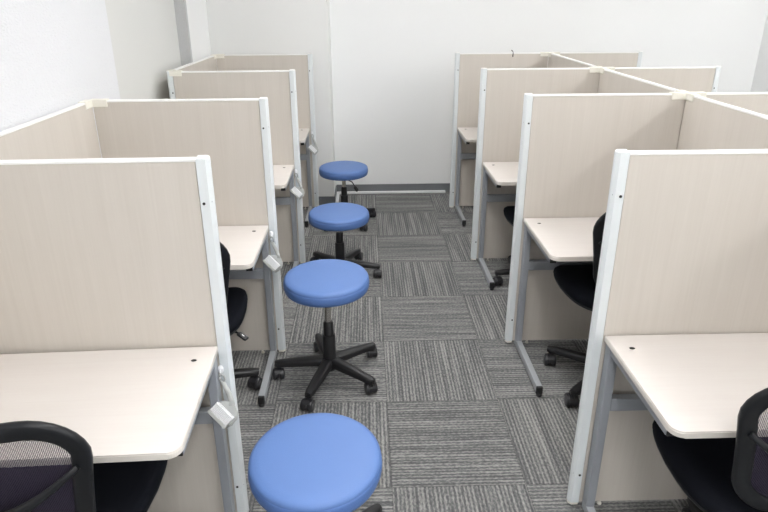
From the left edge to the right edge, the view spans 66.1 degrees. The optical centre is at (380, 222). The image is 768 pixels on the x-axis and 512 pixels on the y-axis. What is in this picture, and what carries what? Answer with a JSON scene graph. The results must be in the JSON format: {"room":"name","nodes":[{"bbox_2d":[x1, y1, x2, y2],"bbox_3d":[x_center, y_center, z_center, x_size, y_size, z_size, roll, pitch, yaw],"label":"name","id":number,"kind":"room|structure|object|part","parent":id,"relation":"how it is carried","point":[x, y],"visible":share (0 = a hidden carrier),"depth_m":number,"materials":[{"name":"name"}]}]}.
{"room":"study cubicle room","nodes":[
{"label":"study cubicle room","id":0,"kind":"room"},
{"bbox_2d":[0,0,210,157],"bbox_3d":[-1.314,0.160,0.582,0.138,2.700,8.846,-1,21,-1],"label":"wall","id":1,"kind":"structure","parent":0,"point":[56,55],"depth_m":2.36,"materials":[{"name":"paint"}]},
{"bbox_2d":[174,0,192,65],"bbox_3d":[-1.359,-1.181,4.115,0.072,2.700,0.035,-1,21,-1],"label":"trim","id":2,"kind":"structure","parent":1,"relation":"attached to","point":[180,7],"depth_m":4.05,"materials":[{"name":"paint"}]},
{"bbox_2d":[105,0,180,98],"bbox_3d":[-1.423,-0.958,3.529,0.088,2.700,1.285,-1,21,-1],"label":"wall","id":3,"kind":"structure","parent":0,"point":[143,33],"depth_m":3.43,"materials":[{"name":"white paint"}]},
{"bbox_2d":[206,0,335,195],"bbox_3d":[-1.039,-1.493,4.932,1.234,2.700,0.444,-1,21,-1],"label":"wall","id":4,"kind":"structure","parent":0,"point":[235,26],"depth_m":4.70,"materials":[{"name":"paint"}]},
{"bbox_2d":[232,192,688,511],"bbox_3d":[1.028,1.369,1.307,5.120,0.100,9.420,-1,21,-1],"label":"floor","id":5,"kind":"structure","parent":0,"point":[457,419],"depth_m":2.80,"materials":[{"name":"carpet"}]},
{"bbox_2d":[0,103,100,159],"bbox_3d":[-1.248,0.256,2.309,0.029,1.293,0.996,-1,21,-1],"label":"divider","id":6,"kind":"object","parent":5,"relation":"on","point":[70,132],"visible":0.12,"depth_m":2.26,"materials":[{"name":"beige plastic"}]},
{"bbox_3d":[-1.251,-0.345,2.081,0.027,0.007,0.996,-1,21,-1],"label":"trim","id":7,"kind":"part","parent":6,"relation":"part of","materials":[{"name":"white metal"}]},
{"bbox_2d":[0,420,167,511],"bbox_3d":[-0.845,0.740,1.548,0.617,0.923,0.608,-1,21,-2],"label":"office chair","id":8,"kind":"object","parent":5,"relation":"on","point":[81,485],"visible":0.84,"depth_m":1.26,"materials":[{"name":"black plastic"}]},
{"bbox_3d":[-0.827,0.565,1.241,0.367,0.300,0.056,-1,21,-2],"label":"backrest","id":9,"kind":"part","parent":8,"relation":"part of","materials":[{"name":"grey fabric"}]},
{"bbox_3d":[-0.827,0.564,1.242,0.445,0.377,0.086,-1,21,-2],"label":"backrest frame","id":10,"kind":"part","parent":8,"relation":"part of","materials":[{"name":"black plastic"}]},
{"bbox_3d":[-0.837,0.726,1.591,0.476,0.088,0.476,-1,21,-2],"label":"seat","id":11,"kind":"part","parent":8,"relation":"part of","materials":[{"name":"black fabric"}]},
{"bbox_2d":[0,346,234,511],"bbox_3d":[-0.833,0.797,1.699,0.700,0.709,0.454,-2,21,-3],"label":"desk","id":12,"kind":"object","parent":5,"relation":"on","point":[130,405],"visible":0.9,"depth_m":1.60,"materials":[{"name":"laminate"}]},
{"bbox_3d":[-0.836,0.617,1.848,0.611,0.046,0.030,-2,21,-3],"label":"cross rail","id":13,"kind":"part","parent":12,"relation":"part of","materials":[{"name":"silver metal"}]},
{"bbox_2d":[0,155,248,511],"bbox_3d":[-0.858,0.444,1.803,0.788,1.298,0.096,-1,21,-2],"label":"divider","id":14,"kind":"object","parent":5,"relation":"on","point":[97,254],"visible":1,"depth_m":1.71,"materials":[{"name":"white paint"}]},
{"bbox_3d":[-0.865,-0.166,1.604,0.721,0.007,0.029,-1,21,-2],"label":"trim","id":15,"kind":"part","parent":14,"relation":"part of","materials":[{"name":"white metal"}]},
{"bbox_3d":[-0.483,0.420,1.843,0.036,1.286,0.034,-1,21,-2],"label":"post","id":16,"kind":"part","parent":14,"relation":"part of","materials":[{"name":"silver metal"}]},
{"bbox_2d":[207,373,237,428],"bbox_3d":[-0.488,0.556,1.826,0.087,0.162,0.072,8,22,21],"label":"dustpan","id":17,"kind":"object","parent":14,"relation":"hanging from","point":[225,413],"visible":1,"depth_m":1.83,"materials":[{"name":"grey plastic"}]},
{"bbox_3d":[-0.480,0.520,1.837,0.056,0.103,0.021,17,27,38],"label":"handle","id":18,"kind":"part","parent":17,"relation":"part of","materials":[{"name":"grey plastic"}]},
{"bbox_3d":[-0.487,0.598,1.838,0.089,0.077,0.042,-6,21,1],"label":"dustpan plate","id":19,"kind":"part","parent":17,"relation":"part of","materials":[{"name":"grey plastic"}]},
{"bbox_2d":[78,97,285,353],"bbox_3d":[-0.883,0.077,2.768,0.786,1.298,0.096,-1,21,-1],"label":"divider","id":20,"kind":"object","parent":5,"relation":"on","point":[235,134],"visible":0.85,"depth_m":2.63,"materials":[{"name":"white paint"}]},
{"bbox_3d":[-0.889,-0.532,2.569,0.719,0.007,0.029,-1,21,-1],"label":"trim","id":21,"kind":"part","parent":20,"relation":"part of","materials":[{"name":"white metal"}]},
{"bbox_3d":[-0.508,0.056,2.802,0.036,1.286,0.034,-1,21,-1],"label":"post","id":22,"kind":"part","parent":20,"relation":"part of","materials":[{"name":"white metal"}]},
{"bbox_2d":[263,237,282,272],"bbox_3d":[-0.507,0.154,2.771,0.087,0.162,0.072,8,22,21],"label":"dustpan","id":23,"kind":"object","parent":20,"relation":"hanging from","point":[274,262],"visible":1,"depth_m":2.77,"materials":[{"name":"grey plastic"}]},
{"bbox_3d":[-0.498,0.118,2.782,0.056,0.103,0.021,17,27,38],"label":"handle","id":24,"kind":"part","parent":23,"relation":"part of","materials":[{"name":"grey plastic"}]},
{"bbox_3d":[-0.505,0.196,2.782,0.089,0.077,0.042,-6,21,1],"label":"dustpan plate","id":25,"kind":"part","parent":23,"relation":"part of","materials":[{"name":"grey plastic"}]},
{"bbox_2d":[175,56,216,70],"bbox_3d":[-1.290,-0.511,4.331,0.028,1.293,1.104,-1,21,-1],"label":"divider","id":26,"kind":"object","parent":5,"relation":"on","point":[209,63],"visible":0.17,"depth_m":4.25,"materials":[{"name":"beige plastic"}]},
{"bbox_2d":[166,69,305,264],"bbox_3d":[-0.908,-0.324,3.826,0.782,1.298,0.096,0,21,0],"label":"divider","id":27,"kind":"object","parent":5,"relation":"on","point":[279,86],"visible":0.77,"depth_m":3.63,"materials":[{"name":"white paint"}]},
{"bbox_3d":[-1.275,-0.317,3.797,0.036,1.286,0.034,-1,21,-1],"label":"post","id":28,"kind":"part","parent":27,"relation":"part of","materials":[{"name":"grey metal"}]},
{"bbox_3d":[-0.908,-0.916,3.582,0.703,0.007,0.029,-1,21,-1],"label":"trim","id":29,"kind":"part","parent":27,"relation":"part of","materials":[{"name":"white metal"}]},
{"bbox_2d":[290,173,303,198],"bbox_3d":[-0.535,-0.230,3.783,0.087,0.162,0.072,8,22,21],"label":"outlet box","id":30,"kind":"object","parent":27,"relation":"hanging from","point":[298,192],"visible":1,"depth_m":3.79,"materials":[{"name":"grey plastic"}]},
{"bbox_3d":[-0.527,-0.266,3.794,0.056,0.103,0.021,17,27,38],"label":"handle","id":31,"kind":"part","parent":30,"relation":"part of","materials":[{"name":"grey plastic"}]},
{"bbox_3d":[-0.534,-0.188,3.795,0.089,0.077,0.042,-6,21,1],"label":"dustpan plate","id":32,"kind":"part","parent":30,"relation":"part of","materials":[{"name":"grey plastic"}]},
{"bbox_3d":[-0.535,-0.328,3.814,0.036,1.286,0.034,-1,21,-1],"label":"post","id":33,"kind":"part","parent":27,"relation":"part of","materials":[{"name":"silver metal"}]},
{"bbox_2d":[220,242,262,389],"bbox_3d":[-0.841,0.376,2.502,0.600,0.928,0.747,-3,21,-8],"label":"office chair","id":34,"kind":"object","parent":5,"relation":"on","point":[236,297],"visible":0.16,"depth_m":2.48,"materials":[{"name":"black fabric"}]},
{"bbox_3d":[-0.766,0.222,2.137,0.445,0.382,0.086,-3,21,-8],"label":"backrest frame","id":35,"kind":"part","parent":34,"relation":"part of","materials":[{"name":"black plastic"}]},
{"bbox_3d":[-0.804,0.387,2.485,0.476,0.088,0.476,-3,21,-8],"label":"seat","id":36,"kind":"part","parent":34,"relation":"part of","materials":[{"name":"black fabric"}]},
{"bbox_3d":[-0.638,0.464,2.492,0.165,0.050,0.034,4,21,11],"label":"height lever","id":37,"kind":"part","parent":34,"relation":"part of","materials":[{"name":"black plastic"}]},
{"bbox_3d":[-0.705,0.693,2.708,0.290,0.049,0.056,-6,21,-14],"label":"arm","id":38,"kind":"part","parent":34,"relation":"part of","materials":[{"name":"black plastic"}]},
{"bbox_2d":[218,225,276,406],"bbox_3d":[-0.868,0.426,2.678,0.700,0.709,0.442,-1,21,-1],"label":"desk","id":39,"kind":"object","parent":5,"relation":"on","point":[244,244],"visible":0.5,"depth_m":2.71,"materials":[{"name":"laminate"}]},
{"bbox_3d":[-0.864,0.248,2.821,0.611,0.046,0.030,-1,21,-1],"label":"cross rail","id":40,"kind":"part","parent":39,"relation":"part of","materials":[{"name":"silver metal"}]},
{"bbox_2d":[210,53,318,208],"bbox_3d":[-0.927,-0.709,4.841,0.782,1.298,0.096,-1,21,-1],"label":"divider","id":41,"kind":"object","parent":5,"relation":"on","point":[302,64],"visible":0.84,"depth_m":4.70,"materials":[{"name":"white paint"}]},
{"bbox_3d":[-0.934,-1.319,4.642,0.715,0.007,0.029,-1,21,-1],"label":"trim","id":42,"kind":"part","parent":41,"relation":"part of","materials":[{"name":"white metal"}]},
{"bbox_3d":[-0.555,-0.730,4.875,0.036,1.286,0.034,-1,21,-1],"label":"post","id":43,"kind":"part","parent":41,"relation":"part of","materials":[{"name":"grey metal"}]},
{"bbox_2d":[308,134,318,154],"bbox_3d":[-0.555,-0.637,4.841,0.087,0.162,0.072,8,22,21],"label":"dustpan","id":44,"kind":"object","parent":41,"relation":"hanging from","point":[314,149],"visible":1,"depth_m":4.85,"materials":[{"name":"grey plastic"}]},
{"bbox_2d":[273,165,298,267],"bbox_3d":[-0.897,0.044,3.687,0.700,0.709,0.449,-1,21,-1],"label":"desk","id":45,"kind":"object","parent":5,"relation":"on","point":[283,174],"visible":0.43,"depth_m":3.79,"materials":[{"name":"laminate"}]},
{"bbox_3d":[-0.893,-0.136,3.833,0.611,0.046,0.030,-1,21,-1],"label":"cross rail","id":46,"kind":"part","parent":45,"relation":"part of","materials":[{"name":"silver metal"}]},
{"bbox_2d":[299,128,312,226],"bbox_3d":[-0.927,-0.358,4.747,0.700,0.709,0.449,-1,21,-1],"label":"desk","id":47,"kind":"object","parent":5,"relation":"on","point":[303,132],"visible":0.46,"depth_m":4.88,"materials":[{"name":"laminate"}]},
{"bbox_3d":[-0.923,-0.538,4.893,0.611,0.046,0.030,-1,21,-1],"label":"cross rail","id":48,"kind":"part","parent":47,"relation":"part of","materials":[{"name":"silver metal"}]},
{"bbox_2d":[248,413,381,511],"bbox_3d":[-0.200,0.895,1.763,0.532,0.475,0.529,-1,21,-1],"label":"round stool","id":49,"kind":"object","parent":5,"relation":"on","point":[313,462],"visible":1,"depth_m":1.66,"materials":[{"name":"blue plastic"}]},
{"bbox_3d":[-0.089,0.992,1.934,0.056,0.049,0.246,19,28,41],"label":"arm","id":50,"kind":"part","parent":49,"relation":"part of","materials":[{"name":"black plastic"}]},
{"bbox_2d":[272,259,377,411],"bbox_3d":[-0.266,0.491,2.736,0.507,0.540,0.538,-1,21,-1],"label":"round stool","id":51,"kind":"object","parent":5,"relation":"on","point":[326,284],"visible":1,"depth_m":2.68,"materials":[{"name":"blue leather"}]},
{"bbox_3d":[-0.384,0.660,2.814,0.246,0.049,0.056,0,21,0],"label":"arm","id":52,"kind":"part","parent":51,"relation":"part of","materials":[{"name":"black plastic"}]},
{"bbox_3d":[-0.285,0.707,2.689,0.056,0.049,0.246,6,22,16],"label":"arm","id":53,"kind":"part","parent":51,"relation":"part of","materials":[{"name":"black plastic"}]},
{"bbox_3d":[-0.288,0.612,2.940,0.056,0.049,0.246,-7,22,-17],"label":"arm","id":54,"kind":"part","parent":51,"relation":"part of","materials":[{"name":"black plastic"}]},
{"bbox_3d":[-0.245,0.267,2.666,0.387,0.070,0.387,-1,21,-1],"label":"seat","id":55,"kind":"part","parent":51,"relation":"part of","materials":[{"name":"blue leather"}]},
{"bbox_3d":[-0.128,0.687,2.738,0.246,0.049,0.056,14,25,33],"label":"arm","id":56,"kind":"part","parent":51,"relation":"part of","materials":[{"name":"black plastic"}]},
{"bbox_3d":[-0.130,0.628,2.893,0.246,0.049,0.056,-15,25,-34],"label":"arm","id":57,"kind":"part","parent":51,"relation":"part of","materials":[{"name":"black plastic"}]},
{"bbox_2d":[308,202,381,277],"bbox_3d":[-0.253,0.138,3.804,0.522,0.444,0.558,-1,21,-1],"label":"round stool","id":58,"kind":"object","parent":5,"relation":"on","point":[339,217],"visible":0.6,"depth_m":3.75,"materials":[{"name":"blue leather"}]},
{"bbox_3d":[-0.367,0.228,3.953,0.246,0.049,0.056,18,28,40],"label":"arm","id":59,"kind":"part","parent":58,"relation":"part of","materials":[{"name":"black plastic"}]},
{"bbox_3d":[-0.266,-0.041,3.747,0.387,0.070,0.387,-1,21,-1],"label":"seat","id":60,"kind":"part","parent":58,"relation":"part of","materials":[{"name":"blue leather"}]},
{"bbox_3d":[-0.204,0.216,3.981,0.056,0.049,0.246,9,23,24],"label":"arm","id":61,"kind":"part","parent":58,"relation":"part of","materials":[{"name":"black plastic"}]},
{"bbox_3d":[-0.125,0.268,3.844,0.246,0.049,0.056,2,21,7],"label":"arm","id":62,"kind":"part","parent":58,"relation":"part of","materials":[{"name":"black plastic"}]},
{"bbox_2d":[319,161,375,230],"bbox_3d":[-0.303,-0.234,4.745,0.534,0.471,0.530,-1,21,-1],"label":"round stool","id":63,"kind":"object","parent":5,"relation":"on","point":[343,171],"visible":0.58,"depth_m":4.58,"materials":[{"name":"blue leather"}]},
{"bbox_3d":[-0.293,-0.412,4.649,0.387,0.070,0.387,-1,21,-1],"label":"seat","id":64,"kind":"part","parent":63,"relation":"part of","materials":[{"name":"blue leather"}]},
{"bbox_3d":[-0.225,-0.290,4.613,0.029,0.075,0.146,-18,27,-38],"label":"height lever","id":65,"kind":"part","parent":63,"relation":"part of","materials":[{"name":"black plastic"}]},
{"bbox_3d":[-0.162,-0.105,4.825,0.246,0.049,0.056,-9,22,-22],"label":"arm","id":66,"kind":"part","parent":63,"relation":"part of","materials":[{"name":"black plastic"}]},
{"bbox_2d":[455,127,477,226],"bbox_3d":[0.976,-0.374,4.761,0.680,0.709,0.449,-1,21,-1],"label":"desk","id":67,"kind":"object","parent":5,"relation":"on","point":[468,134],"visible":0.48,"depth_m":4.85,"materials":[{"name":"laminate"}]},
{"bbox_3d":[0.960,-0.554,4.907,0.591,0.046,0.030,-1,21,-1],"label":"cross rail","id":68,"kind":"part","parent":67,"relation":"part of","materials":[{"name":"silver metal"}]},
{"bbox_2d":[478,162,518,289],"bbox_3d":[1.005,0.015,3.736,0.680,0.709,0.449,-1,21,-1],"label":"desk","id":69,"kind":"object","parent":5,"relation":"on","point":[500,173],"visible":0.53,"depth_m":3.80,"materials":[{"name":"laminate"}]},
{"bbox_3d":[0.989,-0.165,3.882,0.591,0.046,0.030,-1,21,-1],"label":"cross rail","id":70,"kind":"part","parent":69,"relation":"part of","materials":[{"name":"silver metal"}]},
{"bbox_2d":[492,206,514,285],"bbox_3d":[0.999,-0.030,3.610,0.594,0.883,0.650,-1,21,-1],"label":"office chair","id":71,"kind":"object","parent":5,"relation":"on","point":[509,211],"visible":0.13,"depth_m":3.70,"materials":[{"name":"black fabric"}]},
{"bbox_3d":[0.860,0.299,3.724,0.290,0.049,0.056,-2,21,-5],"label":"arm","id":72,"kind":"part","parent":71,"relation":"part of","materials":[{"name":"black plastic"}]},
{"bbox_3d":[1.010,-0.023,3.638,0.476,0.088,0.476,-1,21,-1],"label":"seat","id":73,"kind":"part","parent":71,"relation":"part of","materials":[{"name":"black fabric"}]},
{"bbox_2d":[449,52,559,207],"bbox_3d":[1.004,-0.725,4.856,0.830,1.298,0.096,-1,21,-1],"label":"divider","id":74,"kind":"object","parent":5,"relation":"on","point":[467,69],"visible":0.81,"depth_m":4.76,"materials":[{"name":"white paint"}]},
{"bbox_3d":[0.606,-0.735,4.872,0.036,1.286,0.034,-1,21,-1],"label":"post","id":75,"kind":"part","parent":74,"relation":"part of","materials":[{"name":"white metal"}]},
{"bbox_3d":[0.973,-1.334,4.657,0.702,0.007,0.029,-1,21,-1],"label":"trim","id":76,"kind":"part","parent":74,"relation":"part of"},
{"bbox_2d":[471,66,614,260],"bbox_3d":[1.030,-0.346,3.859,0.826,1.298,0.156,-1,21,-1],"label":"divider","id":77,"kind":"object","parent":5,"relation":"on","point":[502,90],"visible":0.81,"depth_m":3.72,"materials":[{"name":"white paint"}]},
{"bbox_3d":[0.635,-0.346,3.847,0.036,1.286,0.034,-1,21,-1],"label":"post","id":78,"kind":"part","parent":77,"relation":"part of","materials":[{"name":"grey metal"}]},
{"bbox_3d":[1.000,-0.945,3.631,0.698,0.007,0.029,-1,21,-1],"label":"trim","id":79,"kind":"part","parent":77,"relation":"part of","materials":[{"name":"white metal"}]},
{"bbox_2d":[514,217,599,396],"bbox_3d":[1.035,0.386,2.758,0.680,0.709,0.459,-1,21,-1],"label":"desk","id":80,"kind":"object","parent":5,"relation":"on","point":[563,241],"visible":0.5,"depth_m":2.75,"materials":[{"name":"laminate"}]},
{"bbox_3d":[1.019,0.204,2.908,0.591,0.046,0.030,-1,21,-1],"label":"cross rail","id":81,"kind":"part","parent":80,"relation":"part of","materials":[{"name":"silver metal"}]},
{"bbox_2d":[548,53,599,92],"bbox_3d":[1.353,-0.544,4.380,0.029,1.293,1.068,-1,21,-1],"label":"divider","id":82,"kind":"object","parent":5,"relation":"on","point":[555,61],"visible":0.19,"depth_m":4.28,"materials":[{"name":"beige plastic"}]},
{"bbox_3d":[1.349,-1.145,4.152,0.027,0.007,1.068,-1,21,-1],"label":"trim","id":83,"kind":"part","parent":82,"relation":"part of","materials":[{"name":"white metal"}]},
{"bbox_2d":[543,212,605,406],"bbox_3d":[1.101,0.304,2.611,0.591,0.966,0.651,-1,21,-1],"label":"office chair","id":84,"kind":"object","parent":5,"relation":"on","point":[578,282],"visible":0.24,"depth_m":2.60,"materials":[{"name":"black fabric"}]},
{"bbox_3d":[0.943,0.636,2.835,0.290,0.049,0.056,13,25,32],"label":"arm","id":85,"kind":"part","parent":84,"relation":"part of","materials":[{"name":"black plastic"}]},
{"bbox_3d":[1.044,0.287,2.671,0.476,0.088,0.476,-1,21,-1],"label":"seat","id":86,"kind":"part","parent":84,"relation":"part of","materials":[{"name":"black fabric"}]},
{"bbox_3d":[0.948,0.704,2.656,0.290,0.049,0.056,-15,26,-35],"label":"arm","id":87,"kind":"part","parent":84,"relation":"part of","materials":[{"name":"black plastic"}]},
{"bbox_3d":[1.049,0.114,2.317,0.446,0.402,0.087,-1,21,-1],"label":"backrest frame","id":88,"kind":"part","parent":84,"relation":"part of","materials":[{"name":"black plastic"}]},
{"bbox_2d":[560,51,642,66],"bbox_3d":[1.717,-0.745,4.900,0.728,1.298,0.034,-1,21,-1],"label":"divider","id":89,"kind":"object","parent":5,"relation":"on","point":[604,59],"visible":0.16,"depth_m":4.68,"materials":[{"name":"white paint"}]},
{"bbox_3d":[1.696,-1.344,4.673,0.691,0.007,0.029,-1,21,-1],"label":"trim","id":90,"kind":"part","parent":89,"relation":"part of","materials":[{"name":"white metal"}]},
{"bbox_3d":[2.063,-0.756,4.906,0.036,1.286,0.034,-1,21,-1],"label":"post","id":91,"kind":"part","parent":89,"relation":"part of","materials":[{"name":"white metal"}]},
{"bbox_2d":[504,90,706,343],"bbox_3d":[1.057,0.023,2.885,0.821,1.298,0.156,-1,21,-1],"label":"divider","id":92,"kind":"object","parent":5,"relation":"on","point":[569,142],"visible":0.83,"depth_m":2.75,"materials":[{"name":"white paint"}]},
{"bbox_3d":[0.665,0.023,2.873,0.036,1.286,0.034,-1,21,-1],"label":"post","id":93,"kind":"part","parent":92,"relation":"part of","materials":[{"name":"white metal"}]},
{"bbox_3d":[1.027,-0.576,2.657,0.693,0.007,0.029,-1,21,-1],"label":"trim","id":94,"kind":"part","parent":92,"relation":"part of","materials":[{"name":"white metal"}]},
{"bbox_2d":[598,69,684,149],"bbox_3d":[1.377,-0.164,3.381,0.028,1.293,1.012,-1,21,-1],"label":"divider","id":95,"kind":"object","parent":5,"relation":"on","point":[611,81],"visible":0.12,"depth_m":3.27,"materials":[{"name":"beige plastic"}]},
{"bbox_3d":[1.374,-0.765,3.152,0.027,0.007,1.012,-1,21,-1],"label":"trim","id":96,"kind":"part","parent":95,"relation":"part of","materials":[{"name":"white metal"}]},
{"bbox_2d":[567,149,767,504],"bbox_3d":[1.077,0.398,1.896,0.830,1.298,0.156,-1,21,-1],"label":"divider","id":97,"kind":"object","parent":5,"relation":"on","point":[684,248],"visible":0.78,"depth_m":1.78,"materials":[{"name":"white paint"}]},
{"bbox_3d":[0.680,0.399,1.884,0.036,1.286,0.034,-1,21,-1],"label":"post","id":98,"kind":"part","parent":97,"relation":"part of","materials":[{"name":"grey metal"}]},
{"bbox_3d":[1.046,-0.201,1.668,0.702,0.007,0.029,-1,21,-1],"label":"trim","id":99,"kind":"part","parent":97,"relation":"part of","materials":[{"name":"white metal"}]},
{"bbox_2d":[615,66,720,91],"bbox_3d":[1.744,-0.356,3.874,0.732,1.298,0.034,-1,21,-1],"label":"divider","id":100,"kind":"object","parent":5,"relation":"on","point":[691,79],"visible":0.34,"depth_m":3.65,"materials":[{"name":"white paint"}]},
{"bbox_3d":[1.723,-0.955,3.647,0.695,0.007,0.029,-1,21,-1],"label":"trim","id":101,"kind":"part","parent":100,"relation":"part of","materials":[{"name":"white metal"}]},
{"bbox_3d":[2.092,-0.366,3.880,0.036,1.286,0.034,-1,21,-1],"label":"post","id":102,"kind":"part","parent":100,"relation":"part of","materials":[{"name":"white metal"}]},
{"bbox_2d":[582,333,767,511],"bbox_3d":[1.050,0.758,1.776,0.680,0.709,0.442,-1,21,-1],"label":"desk","id":103,"kind":"object","parent":5,"relation":"on","point":[693,386],"visible":0.88,"depth_m":1.70,"materials":[{"name":"laminate"}]},
{"bbox_3d":[1.034,0.580,1.919,0.591,0.046,0.030,-1,21,-1],"label":"cross rail","id":104,"kind":"part","parent":103,"relation":"part of","materials":[{"name":"silver metal"}]},
{"bbox_2d":[652,388,767,511],"bbox_3d":[1.071,0.695,1.630,0.615,0.931,0.595,1,21,4],"label":"office chair","id":105,"kind":"object","parent":5,"relation":"on","point":[715,474],"visible":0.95,"depth_m":1.56,"materials":[{"name":"black fabric"}]},
{"bbox_3d":[1.076,0.990,1.903,0.056,0.049,0.290,-1,21,-1],"label":"arm","id":106,"kind":"part","parent":105,"relation":"part of","materials":[{"name":"black plastic"}]},
{"bbox_3d":[1.031,0.523,1.334,0.446,0.400,0.086,1,21,4],"label":"backrest frame","id":107,"kind":"part","parent":105,"relation":"part of","materials":[{"name":"black plastic"}]},
{"bbox_3d":[1.031,0.523,1.334,0.368,0.323,0.057,1,21,4],"label":"backrest","id":108,"kind":"part","parent":105,"relation":"part of","materials":[{"name":"grey fabric"}]},
{"bbox_2d":[677,96,767,149],"bbox_3d":[1.402,0.208,2.399,0.029,1.293,1.028,-1,21,-1],"label":"divider","id":109,"kind":"object","parent":5,"relation":"on","point":[707,124],"visible":0.09,"depth_m":2.41,"materials":[{"name":"beige plastic"}]},
{"bbox_3d":[1.399,-0.393,2.171,0.027,0.007,1.028,-1,21,-1],"label":"trim","id":110,"kind":"part","parent":109,"relation":"part of","materials":[{"name":"white metal"}]},
{"bbox_2d":[706,92,767,115],"bbox_3d":[1.770,0.013,2.901,0.734,1.298,0.034,-1,21,-1],"label":"divider","id":111,"kind":"object","parent":5,"relation":"on","point":[757,102],"visible":0.06,"depth_m":2.67,"materials":[{"name":"white paint"}]},
{"bbox_3d":[1.749,-0.586,2.674,0.698,0.007,0.029,-1,21,-1],"label":"trim","id":112,"kind":"part","parent":111,"relation":"part of","materials":[{"name":"white metal"}]},
{"bbox_2d":[330,0,767,184],"bbox_3d":[1.490,-1.586,5.142,3.936,2.700,0.120,-1,21,-1],"label":"wall","id":113,"kind":"structure","parent":0,"point":[393,61],"depth_m":5.10,"materials":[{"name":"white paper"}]},
{"bbox_2d":[319,183,449,204],"bbox_3d":[0.980,-0.274,5.383,4.682,0.082,0.333,-1,21,-1],"label":"baseboard","id":114,"kind":"structure","parent":113,"relation":"attached to","point":[429,186],"depth_m":5.51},
{"bbox_2d":[336,190,444,202],"bbox_3d":[0.101,-0.235,5.379,1.012,0.020,0.296,-1,21,-1],"label":"trim","id":115,"kind":"structure","parent":113,"relation":"attached to","point":[416,191],"depth_m":5.50,"materials":[{"name":"white plastic"}]},
{"bbox_2d":[751,12,767,91],"bbox_3d":[3.491,0.035,0.844,0.120,2.700,9.170,-1,21,-1],"label":"wall","id":116,"kind":"structure","parent":0,"point":[760,80],"depth_m":5.12,"materials":[{"name":"white paint"}]}
]}

